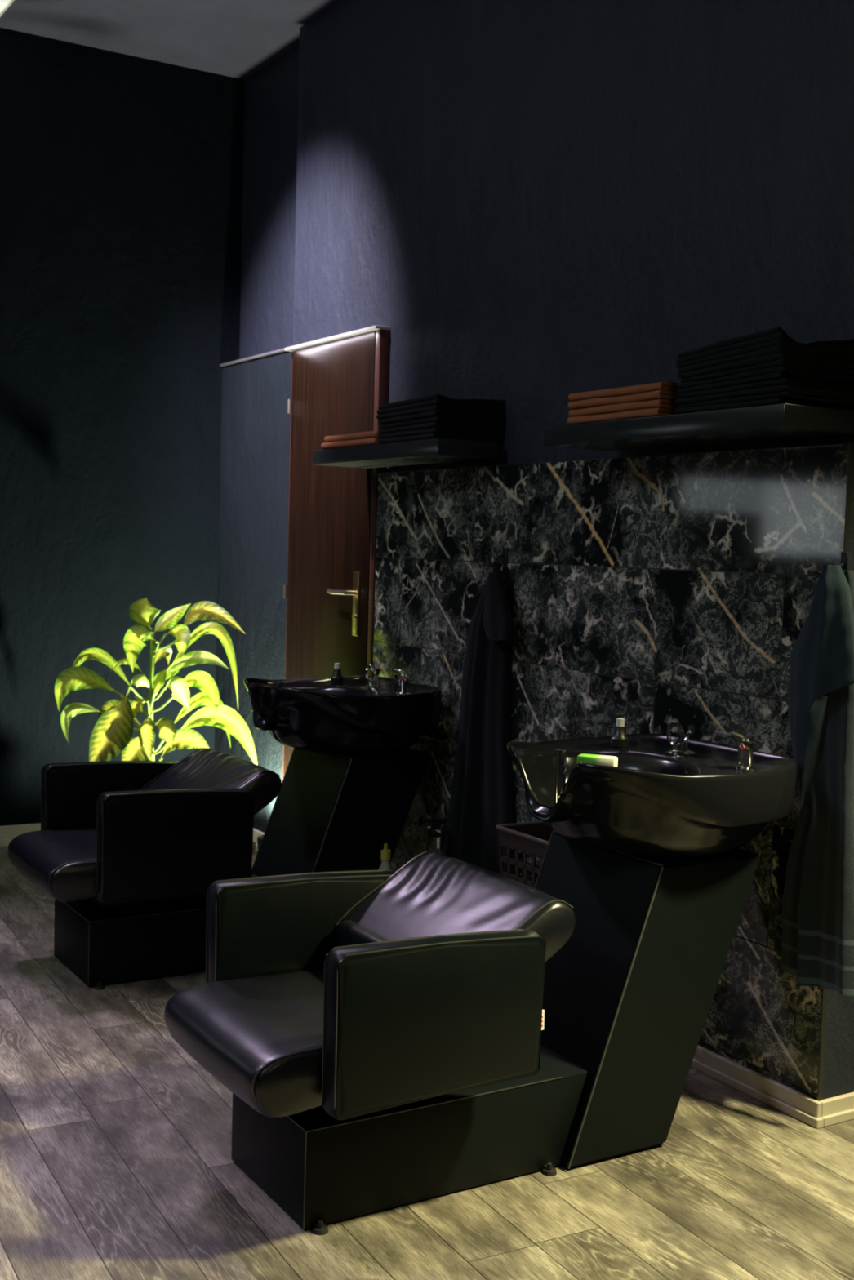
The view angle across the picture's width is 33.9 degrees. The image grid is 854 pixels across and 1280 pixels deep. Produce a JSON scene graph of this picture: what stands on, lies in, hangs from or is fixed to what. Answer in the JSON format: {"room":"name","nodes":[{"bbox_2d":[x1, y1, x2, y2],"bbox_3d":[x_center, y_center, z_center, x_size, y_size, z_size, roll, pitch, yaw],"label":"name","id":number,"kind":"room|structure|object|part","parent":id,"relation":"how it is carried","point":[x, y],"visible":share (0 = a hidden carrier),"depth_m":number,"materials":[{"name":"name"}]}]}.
{"room":"salon","nodes":[
{"label":"salon","id":0,"kind":"room"},
{"bbox_2d":[0,27,244,826],"bbox_3d":[-1.895,-0.813,5.810,7.900,3.368,0.150,-1,4,-31],"label":"wall","id":1,"kind":"structure","parent":0,"point":[122,175],"depth_m":6.00,"materials":[{"name":"paint"}]},
{"bbox_2d":[0,822,40,847],"bbox_3d":[-3.041,0.843,5.151,4.828,0.085,0.022,-1,4,-31],"label":"baseboard","id":2,"kind":"structure","parent":1,"relation":"attached to","point":[7,833],"depth_m":5.92,"materials":[{"name":"paint"}]},
{"bbox_2d":[0,0,339,79],"bbox_3d":[0.286,-2.296,2.470,8.200,0.150,8.195,-1,4,-31],"label":"ceiling","id":3,"kind":"structure","parent":0,"point":[233,38],"depth_m":5.63,"materials":[{"name":"paint"}]},
{"bbox_2d":[0,0,11,13],"bbox_3d":[-1.955,-2.441,5.006,0.995,0.020,0.900,-1,4,-31],"label":"ceiling light panel","id":4,"kind":"object","parent":3,"relation":"attached to","point":[3,3],"visible":1,"depth_m":5.42,"materials":[{"name":"white"}]},
{"bbox_2d":[0,846,853,1279],"bbox_3d":[0.186,1.189,2.697,8.200,0.100,8.195,-1,4,-31],"label":"floor","id":5,"kind":"structure","parent":0,"point":[117,1163],"depth_m":2.85,"materials":[{"name":"beige wood"}]},
{"bbox_2d":[54,597,257,764],"bbox_3d":[-1.072,0.370,5.632,0.832,1.079,0.363,2,4,1],"label":"potted plant","id":6,"kind":"object","parent":5,"relation":"on","point":[112,734],"visible":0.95,"depth_m":5.57,"materials":[{"name":"green plant"}]},
{"bbox_3d":[-1.144,0.320,5.631,0.328,0.739,0.147,2,4,7],"label":"stem","id":7,"kind":"part","parent":6,"relation":"part of","materials":[{"name":"green plant"}]},
{"bbox_2d":[8,662,441,990],"bbox_3d":[-0.630,0.539,4.471,1.302,0.919,0.631,-1,4,-31],"label":"chair","id":8,"kind":"object","parent":5,"relation":"on","point":[128,854],"visible":0.98,"depth_m":4.35,"materials":[{"name":"leather"}]},
{"bbox_3d":[-0.999,0.672,4.264,0.450,0.124,0.483,-1,4,-31],"label":"seat","id":9,"kind":"part","parent":8,"relation":"part of","materials":[{"name":"leather"}]},
{"bbox_3d":[-1.021,0.548,4.567,0.468,0.310,0.060,-1,4,-31],"label":"armrest","id":10,"kind":"part","parent":8,"relation":"part of","materials":[{"name":"leather"}]},
{"bbox_3d":[-0.729,0.587,4.086,0.468,0.310,0.060,-1,4,-31],"label":"armrest","id":11,"kind":"part","parent":8,"relation":"part of","materials":[{"name":"leather"}]},
{"bbox_3d":[-0.311,0.125,4.845,0.046,0.050,0.046,-1,4,-31],"label":"water knob","id":12,"kind":"part","parent":8,"relation":"part of","materials":[{"name":"black plastic"}]},
{"bbox_2d":[244,675,441,755],"bbox_3d":[-0.300,0.287,4.631,0.565,0.300,0.596,-1,4,-31],"label":"basin","id":13,"kind":"object","parent":8,"relation":"in","point":[335,714],"depth_m":4.44,"materials":[{"name":"black ceramic"}]},
{"bbox_2d":[393,667,410,695],"bbox_3d":[-0.077,0.135,4.515,0.051,0.087,0.054,-1,4,-31],"label":"mixer tap","id":14,"kind":"object","parent":8,"relation":"on","point":[403,679],"depth_m":4.50,"materials":[{"name":"silver metal"}]},
{"bbox_2d":[257,835,263,849],"bbox_3d":[-0.645,0.860,5.686,0.104,0.120,0.104,-1,4,-31],"label":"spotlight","id":15,"kind":"object","parent":5,"relation":"on","point":[259,837],"visible":0.16,"depth_m":5.66,"materials":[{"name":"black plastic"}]},
{"bbox_2d":[377,843,394,871],"bbox_3d":[-0.138,0.834,4.538,0.076,0.350,0.076,-1,4,-31],"label":"bottle","id":16,"kind":"object","parent":5,"relation":"on","point":[385,858],"visible":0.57,"depth_m":4.52,"materials":[{"name":"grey plastic"}]},
{"bbox_2d":[164,717,796,1235],"bbox_3d":[0.140,0.652,3.076,1.347,0.919,0.631,-1,4,-31],"label":"chair","id":17,"kind":"object","parent":5,"relation":"on","point":[437,1024],"visible":1,"depth_m":2.98,"materials":[{"name":"leather"}]},
{"bbox_3d":[-0.250,0.805,2.858,0.450,0.124,0.483,-1,4,-31],"label":"seat","id":18,"kind":"part","parent":17,"relation":"part of","materials":[{"name":"leather"}]},
{"bbox_3d":[-0.272,0.681,3.161,0.468,0.310,0.060,-1,4,-31],"label":"armrest","id":19,"kind":"part","parent":17,"relation":"part of","materials":[{"name":"leather"}]},
{"bbox_3d":[-0.059,0.743,2.965,0.070,0.200,0.470,-1,4,-31],"label":"backrest","id":20,"kind":"part","parent":17,"relation":"part of","materials":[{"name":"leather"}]},
{"bbox_3d":[0.020,0.721,2.680,0.468,0.310,0.060,-1,4,-31],"label":"armrest","id":21,"kind":"part","parent":17,"relation":"part of","materials":[{"name":"leather"}]},
{"bbox_2d":[577,753,617,767],"bbox_3d":[0.369,0.264,3.032,0.084,0.026,0.036,3,4,21],"label":"sponge","id":22,"kind":"object","parent":17,"relation":"on","point":[611,761],"visible":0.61,"depth_m":3.02,"materials":[{"name":"green plastic"}]},
{"bbox_3d":[0.477,0.238,3.461,0.046,0.050,0.046,-1,4,-31],"label":"water knob","id":23,"kind":"part","parent":17,"relation":"part of","materials":[{"name":"black plastic"}]},
{"bbox_2d":[506,733,796,857],"bbox_3d":[0.489,0.400,3.247,0.565,0.300,0.596,-1,4,-31],"label":"basin","id":24,"kind":"object","parent":17,"relation":"in","point":[668,795],"depth_m":3.06,"materials":[{"name":"black ceramic"}]},
{"bbox_2d":[730,730,755,771],"bbox_3d":[0.711,0.248,3.132,0.051,0.087,0.054,-1,4,-31],"label":"mixer tap","id":25,"kind":"object","parent":17,"relation":"on","point":[745,747],"depth_m":3.12,"materials":[{"name":"silver metal"}]},
{"bbox_2d":[495,821,555,888],"bbox_3d":[0.371,0.791,3.753,0.282,0.566,0.292,-1,4,-31],"label":"basket","id":26,"kind":"object","parent":5,"relation":"on","point":[529,838],"visible":0.09,"depth_m":3.73,"materials":[{"name":"brown plastic"}]},
{"bbox_2d":[214,0,853,1099],"bbox_3d":[0.210,-0.689,4.842,0.502,3.368,3.695,-1,4,-31],"label":"wall","id":27,"kind":"structure","parent":0,"point":[540,203],"depth_m":4.06,"materials":[{"name":"paint"}]},
{"bbox_2d":[219,348,284,366],"bbox_3d":[-0.692,-1.205,5.971,0.097,0.010,0.765,-1,4,-31],"label":"trim","id":28,"kind":"structure","parent":27,"relation":"attached to","point":[282,349],"depth_m":5.96,"materials":[{"name":"silver metal"}]},
{"bbox_2d":[253,827,264,852],"bbox_3d":[-0.787,0.848,6.069,0.023,0.085,0.742,-1,4,-31],"label":"baseboard","id":29,"kind":"structure","parent":27,"relation":"attached to","point":[256,833],"depth_m":5.96,"materials":[{"name":"paint"}]},
{"bbox_2d":[282,324,391,779],"bbox_3d":[-0.372,-0.100,5.366,0.166,2.091,0.752,-1,4,-31],"label":"door","id":30,"kind":"structure","parent":27,"relation":"in","point":[340,383],"depth_m":5.29,"materials":[{"name":"brown wood"}]},
{"bbox_3d":[-0.324,-1.137,5.310,0.124,0.012,0.752,-1,4,-31],"label":"head trim","id":31,"kind":"part","parent":30,"relation":"part of","materials":[{"name":"brown wood"}]},
{"bbox_3d":[-0.318,-0.177,5.167,0.054,0.019,0.150,-1,4,-31],"label":"handle","id":32,"kind":"part","parent":30,"relation":"part of","materials":[{"name":"metal"}]},
{"bbox_3d":[-0.260,-0.133,5.128,0.010,0.235,0.040,-1,4,-31],"label":"handle plate","id":33,"kind":"part","parent":30,"relation":"part of","materials":[{"name":"gold metal"}]},
{"bbox_2d":[312,438,498,467],"bbox_3d":[-0.075,-0.615,4.649,0.259,0.050,0.850,-1,4,-31],"label":"wall shelf","id":34,"kind":"object","parent":27,"relation":"attached to","point":[433,451],"visible":1,"depth_m":4.44,"materials":[{"name":"black paint"}]},
{"bbox_2d":[320,437,381,449],"bbox_3d":[-0.188,-0.664,4.769,0.198,0.024,0.375,-1,4,-31],"label":"folded towel","id":35,"kind":"object","parent":34,"relation":"on","point":[340,444],"visible":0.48,"depth_m":4.70,"materials":[{"name":"brown fabric"}]},
{"bbox_2d":[324,431,381,442],"bbox_3d":[-0.180,-0.688,4.774,0.198,0.024,0.365,-1,4,-31],"label":"folded towel","id":36,"kind":"object","parent":35,"relation":"on","point":[371,434],"visible":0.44,"depth_m":4.70,"materials":[{"name":"orange fabric"}]},
{"bbox_2d":[377,432,502,444],"bbox_3d":[0.037,-0.634,4.457,0.256,0.017,0.356,-1,4,-31],"label":"folded towel","id":37,"kind":"object","parent":34,"relation":"on","point":[433,435],"visible":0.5,"depth_m":4.33,"materials":[{"name":"black fabric"}]},
{"bbox_2d":[377,426,503,438],"bbox_3d":[0.040,-0.651,4.459,0.256,0.018,0.357,-1,4,-31],"label":"folded towel","id":38,"kind":"object","parent":37,"relation":"on","point":[437,429],"visible":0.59,"depth_m":4.33,"materials":[{"name":"black fabric"}]},
{"bbox_2d":[378,421,503,434],"bbox_3d":[0.041,-0.667,4.455,0.256,0.019,0.356,-1,4,-31],"label":"folded towel","id":39,"kind":"object","parent":38,"relation":"on","point":[431,424],"visible":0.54,"depth_m":4.33,"materials":[{"name":"black fabric"}]},
{"bbox_2d":[378,416,505,429],"bbox_3d":[0.044,-0.683,4.457,0.256,0.020,0.367,-1,4,-31],"label":"folded towel","id":40,"kind":"object","parent":39,"relation":"on","point":[439,419],"visible":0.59,"depth_m":4.33,"materials":[{"name":"black fabric"}]},
{"bbox_2d":[377,409,503,424],"bbox_3d":[0.039,-0.699,4.450,0.256,0.022,0.362,-1,4,-31],"label":"folded towel","id":41,"kind":"object","parent":40,"relation":"on","point":[436,412],"visible":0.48,"depth_m":4.32,"materials":[{"name":"black fabric"}]},
{"bbox_2d":[376,404,503,419],"bbox_3d":[0.037,-0.715,4.451,0.256,0.023,0.358,-1,4,-31],"label":"folded towel","id":42,"kind":"object","parent":41,"relation":"on","point":[410,411],"visible":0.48,"depth_m":4.32,"materials":[{"name":"black fabric"}]},
{"bbox_2d":[376,399,504,414],"bbox_3d":[0.039,-0.732,4.451,0.256,0.025,0.364,-1,4,-31],"label":"folded towel","id":43,"kind":"object","parent":42,"relation":"on","point":[436,402],"visible":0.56,"depth_m":4.32,"materials":[{"name":"black fabric"}]},
{"bbox_2d":[378,393,504,409],"bbox_3d":[0.043,-0.747,4.455,0.256,0.027,0.358,-1,4,-31],"label":"folded towel","id":44,"kind":"object","parent":43,"relation":"on","point":[487,402],"visible":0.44,"depth_m":4.32,"materials":[{"name":"black fabric"}]},
{"bbox_2d":[399,813,453,861],"bbox_3d":[-0.005,0.773,4.551,0.178,0.444,0.161,-1,4,-31],"label":"water valve","id":45,"kind":"object","parent":27,"relation":"attached to","point":[429,820],"visible":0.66,"depth_m":4.54,"materials":[{"name":"silver metal"}]},
{"bbox_2d":[442,570,515,875],"bbox_3d":[0.149,0.286,4.399,0.075,1.013,0.455,-1,4,-31],"label":"hanging towel","id":46,"kind":"object","parent":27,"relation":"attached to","point":[482,799],"visible":0.92,"depth_m":4.34,"materials":[{"name":"black fabric"}]},
{"bbox_2d":[488,547,507,568],"bbox_3d":[0.215,-0.251,4.298,0.063,0.065,0.024,-1,4,-31],"label":"wall hook","id":47,"kind":"object","parent":27,"relation":"attached to","point":[504,550],"visible":1,"depth_m":4.30,"materials":[{"name":"black plastic"}]},
{"bbox_2d":[543,403,853,450],"bbox_3d":[0.652,-0.516,3.451,0.259,0.050,0.880,-1,4,-31],"label":"wall shelf","id":48,"kind":"object","parent":27,"relation":"attached to","point":[783,420],"visible":1,"depth_m":3.27,"materials":[{"name":"black paint"}]},
{"bbox_2d":[566,407,677,424],"bbox_3d":[0.543,-0.564,3.570,0.198,0.021,0.361,-1,4,-31],"label":"folded towel","id":49,"kind":"object","parent":48,"relation":"on","point":[649,412],"visible":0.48,"depth_m":3.49,"materials":[{"name":"orange fabric"}]},
{"bbox_2d":[568,399,679,417],"bbox_3d":[0.547,-0.585,3.571,0.198,0.022,0.366,-1,4,-31],"label":"folded towel","id":50,"kind":"object","parent":49,"relation":"on","point":[663,403],"visible":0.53,"depth_m":3.48,"materials":[{"name":"orange fabric"}]},
{"bbox_2d":[567,389,679,409],"bbox_3d":[0.546,-0.605,3.570,0.198,0.022,0.371,-1,4,-31],"label":"folded towel","id":51,"kind":"object","parent":50,"relation":"on","point":[657,394],"visible":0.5,"depth_m":3.48,"materials":[{"name":"orange fabric"}]},
{"bbox_2d":[568,381,679,401],"bbox_3d":[0.547,-0.625,3.566,0.198,0.022,0.363,-1,4,-31],"label":"folded towel","id":52,"kind":"object","parent":51,"relation":"on","point":[670,386],"visible":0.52,"depth_m":3.48,"materials":[{"name":"orange fabric"}]},
{"bbox_3d":[0.779,-0.531,3.230,0.256,0.014,0.335,-1,4,-31],"label":"folded towel","id":53,"kind":"object","parent":48,"relation":"on","visible":0},
{"bbox_3d":[0.790,-0.543,3.227,0.256,0.015,0.352,-1,4,-31],"label":"folded towel","id":54,"kind":"object","parent":53,"relation":"on","visible":0},
{"bbox_3d":[0.788,-0.555,3.221,0.256,0.017,0.358,-1,4,-31],"label":"folded towel","id":55,"kind":"object","parent":54,"relation":"on","visible":0},
{"bbox_2d":[677,377,853,398],"bbox_3d":[0.789,-0.569,3.224,0.256,0.019,0.343,-1,4,-31],"label":"folded towel","id":56,"kind":"object","parent":55,"relation":"on","point":[784,381],"visible":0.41,"depth_m":3.10,"materials":[{"name":"black fabric"}]},
{"bbox_2d":[677,371,853,393],"bbox_3d":[0.785,-0.582,3.233,0.256,0.022,0.333,-1,4,-31],"label":"folded towel","id":57,"kind":"object","parent":56,"relation":"on","point":[776,375],"visible":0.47,"depth_m":3.12,"materials":[{"name":"black fabric"}]},
{"bbox_2d":[676,365,853,388],"bbox_3d":[0.788,-0.594,3.229,0.256,0.023,0.340,-1,4,-31],"label":"folded towel","id":58,"kind":"object","parent":57,"relation":"on","point":[784,369],"visible":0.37,"depth_m":3.10,"materials":[{"name":"black fabric"}]},
{"bbox_2d":[680,358,853,382],"bbox_3d":[0.790,-0.607,3.229,0.256,0.028,0.332,-1,4,-31],"label":"folded towel","id":59,"kind":"object","parent":58,"relation":"on","point":[780,362],"visible":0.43,"depth_m":3.11,"materials":[{"name":"black fabric"}]},
{"bbox_2d":[676,351,853,378],"bbox_3d":[0.783,-0.620,3.224,0.256,0.029,0.336,-1,4,-31],"label":"folded towel","id":60,"kind":"object","parent":59,"relation":"on","point":[766,358],"visible":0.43,"depth_m":3.10,"materials":[{"name":"black fabric"}]},
{"bbox_2d":[677,344,853,373],"bbox_3d":[0.781,-0.633,3.223,0.256,0.033,0.329,-1,4,-31],"label":"folded towel","id":61,"kind":"object","parent":60,"relation":"on","point":[777,348],"visible":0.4,"depth_m":3.11,"materials":[{"name":"black fabric"}]},
{"bbox_2d":[675,338,853,368],"bbox_3d":[0.780,-0.646,3.226,0.256,0.035,0.334,-1,4,-31],"label":"folded towel","id":62,"kind":"object","parent":61,"relation":"on","point":[776,342],"visible":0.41,"depth_m":3.11,"materials":[{"name":"black fabric"}]},
{"bbox_2d":[675,332,853,363],"bbox_3d":[0.781,-0.657,3.223,0.256,0.038,0.337,-1,4,-31],"label":"folded towel","id":63,"kind":"object","parent":62,"relation":"on","point":[765,339],"visible":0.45,"depth_m":3.10,"materials":[{"name":"black fabric"}]},
{"bbox_2d":[677,326,853,358],"bbox_3d":[0.781,-0.670,3.227,0.256,0.040,0.326,-1,4,-31],"label":"folded towel","id":64,"kind":"object","parent":63,"relation":"on","point":[775,330],"visible":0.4,"depth_m":3.11,"materials":[{"name":"black fabric"}]},
{"bbox_2d":[690,1044,823,1128],"bbox_3d":[0.340,1.019,4.155,0.022,0.057,2.192,-1,4,-31],"label":"baseboard","id":65,"kind":"structure","parent":27,"relation":"attached to","point":[803,1108],"depth_m":3.38,"materials":[{"name":"paint"}]},
{"bbox_2d":[781,564,853,996],"bbox_3d":[0.883,0.312,3.180,0.086,0.963,0.249,-1,4,-31],"label":"hanging towel","id":66,"kind":"object","parent":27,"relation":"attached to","point":[817,940],"visible":1,"depth_m":3.16,"materials":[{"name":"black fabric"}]},
{"bbox_2d":[816,443,853,1101],"bbox_3d":[0.932,0.312,3.195,0.015,1.514,0.005,-1,4,-31],"label":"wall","id":67,"kind":"structure","parent":27,"relation":"attached to","point":[851,446],"depth_m":3.16,"materials":[{"name":"black paint"}]},
{"bbox_2d":[818,1092,853,1126],"bbox_3d":[1.125,1.094,3.365,0.500,0.056,0.022,-1,4,-31],"label":"baseboard","id":68,"kind":"structure","parent":27,"relation":"attached to","point":[839,1108],"depth_m":3.26,"materials":[{"name":"paint"}]},
{"bbox_2d":[829,551,848,569],"bbox_3d":[0.921,-0.175,3.143,0.051,0.046,0.020,-1,4,-31],"label":"wall hook","id":69,"kind":"object","parent":27,"relation":"attached to","point":[844,556],"visible":0.74,"depth_m":3.15,"materials":[{"name":"black plastic"}]}
]}

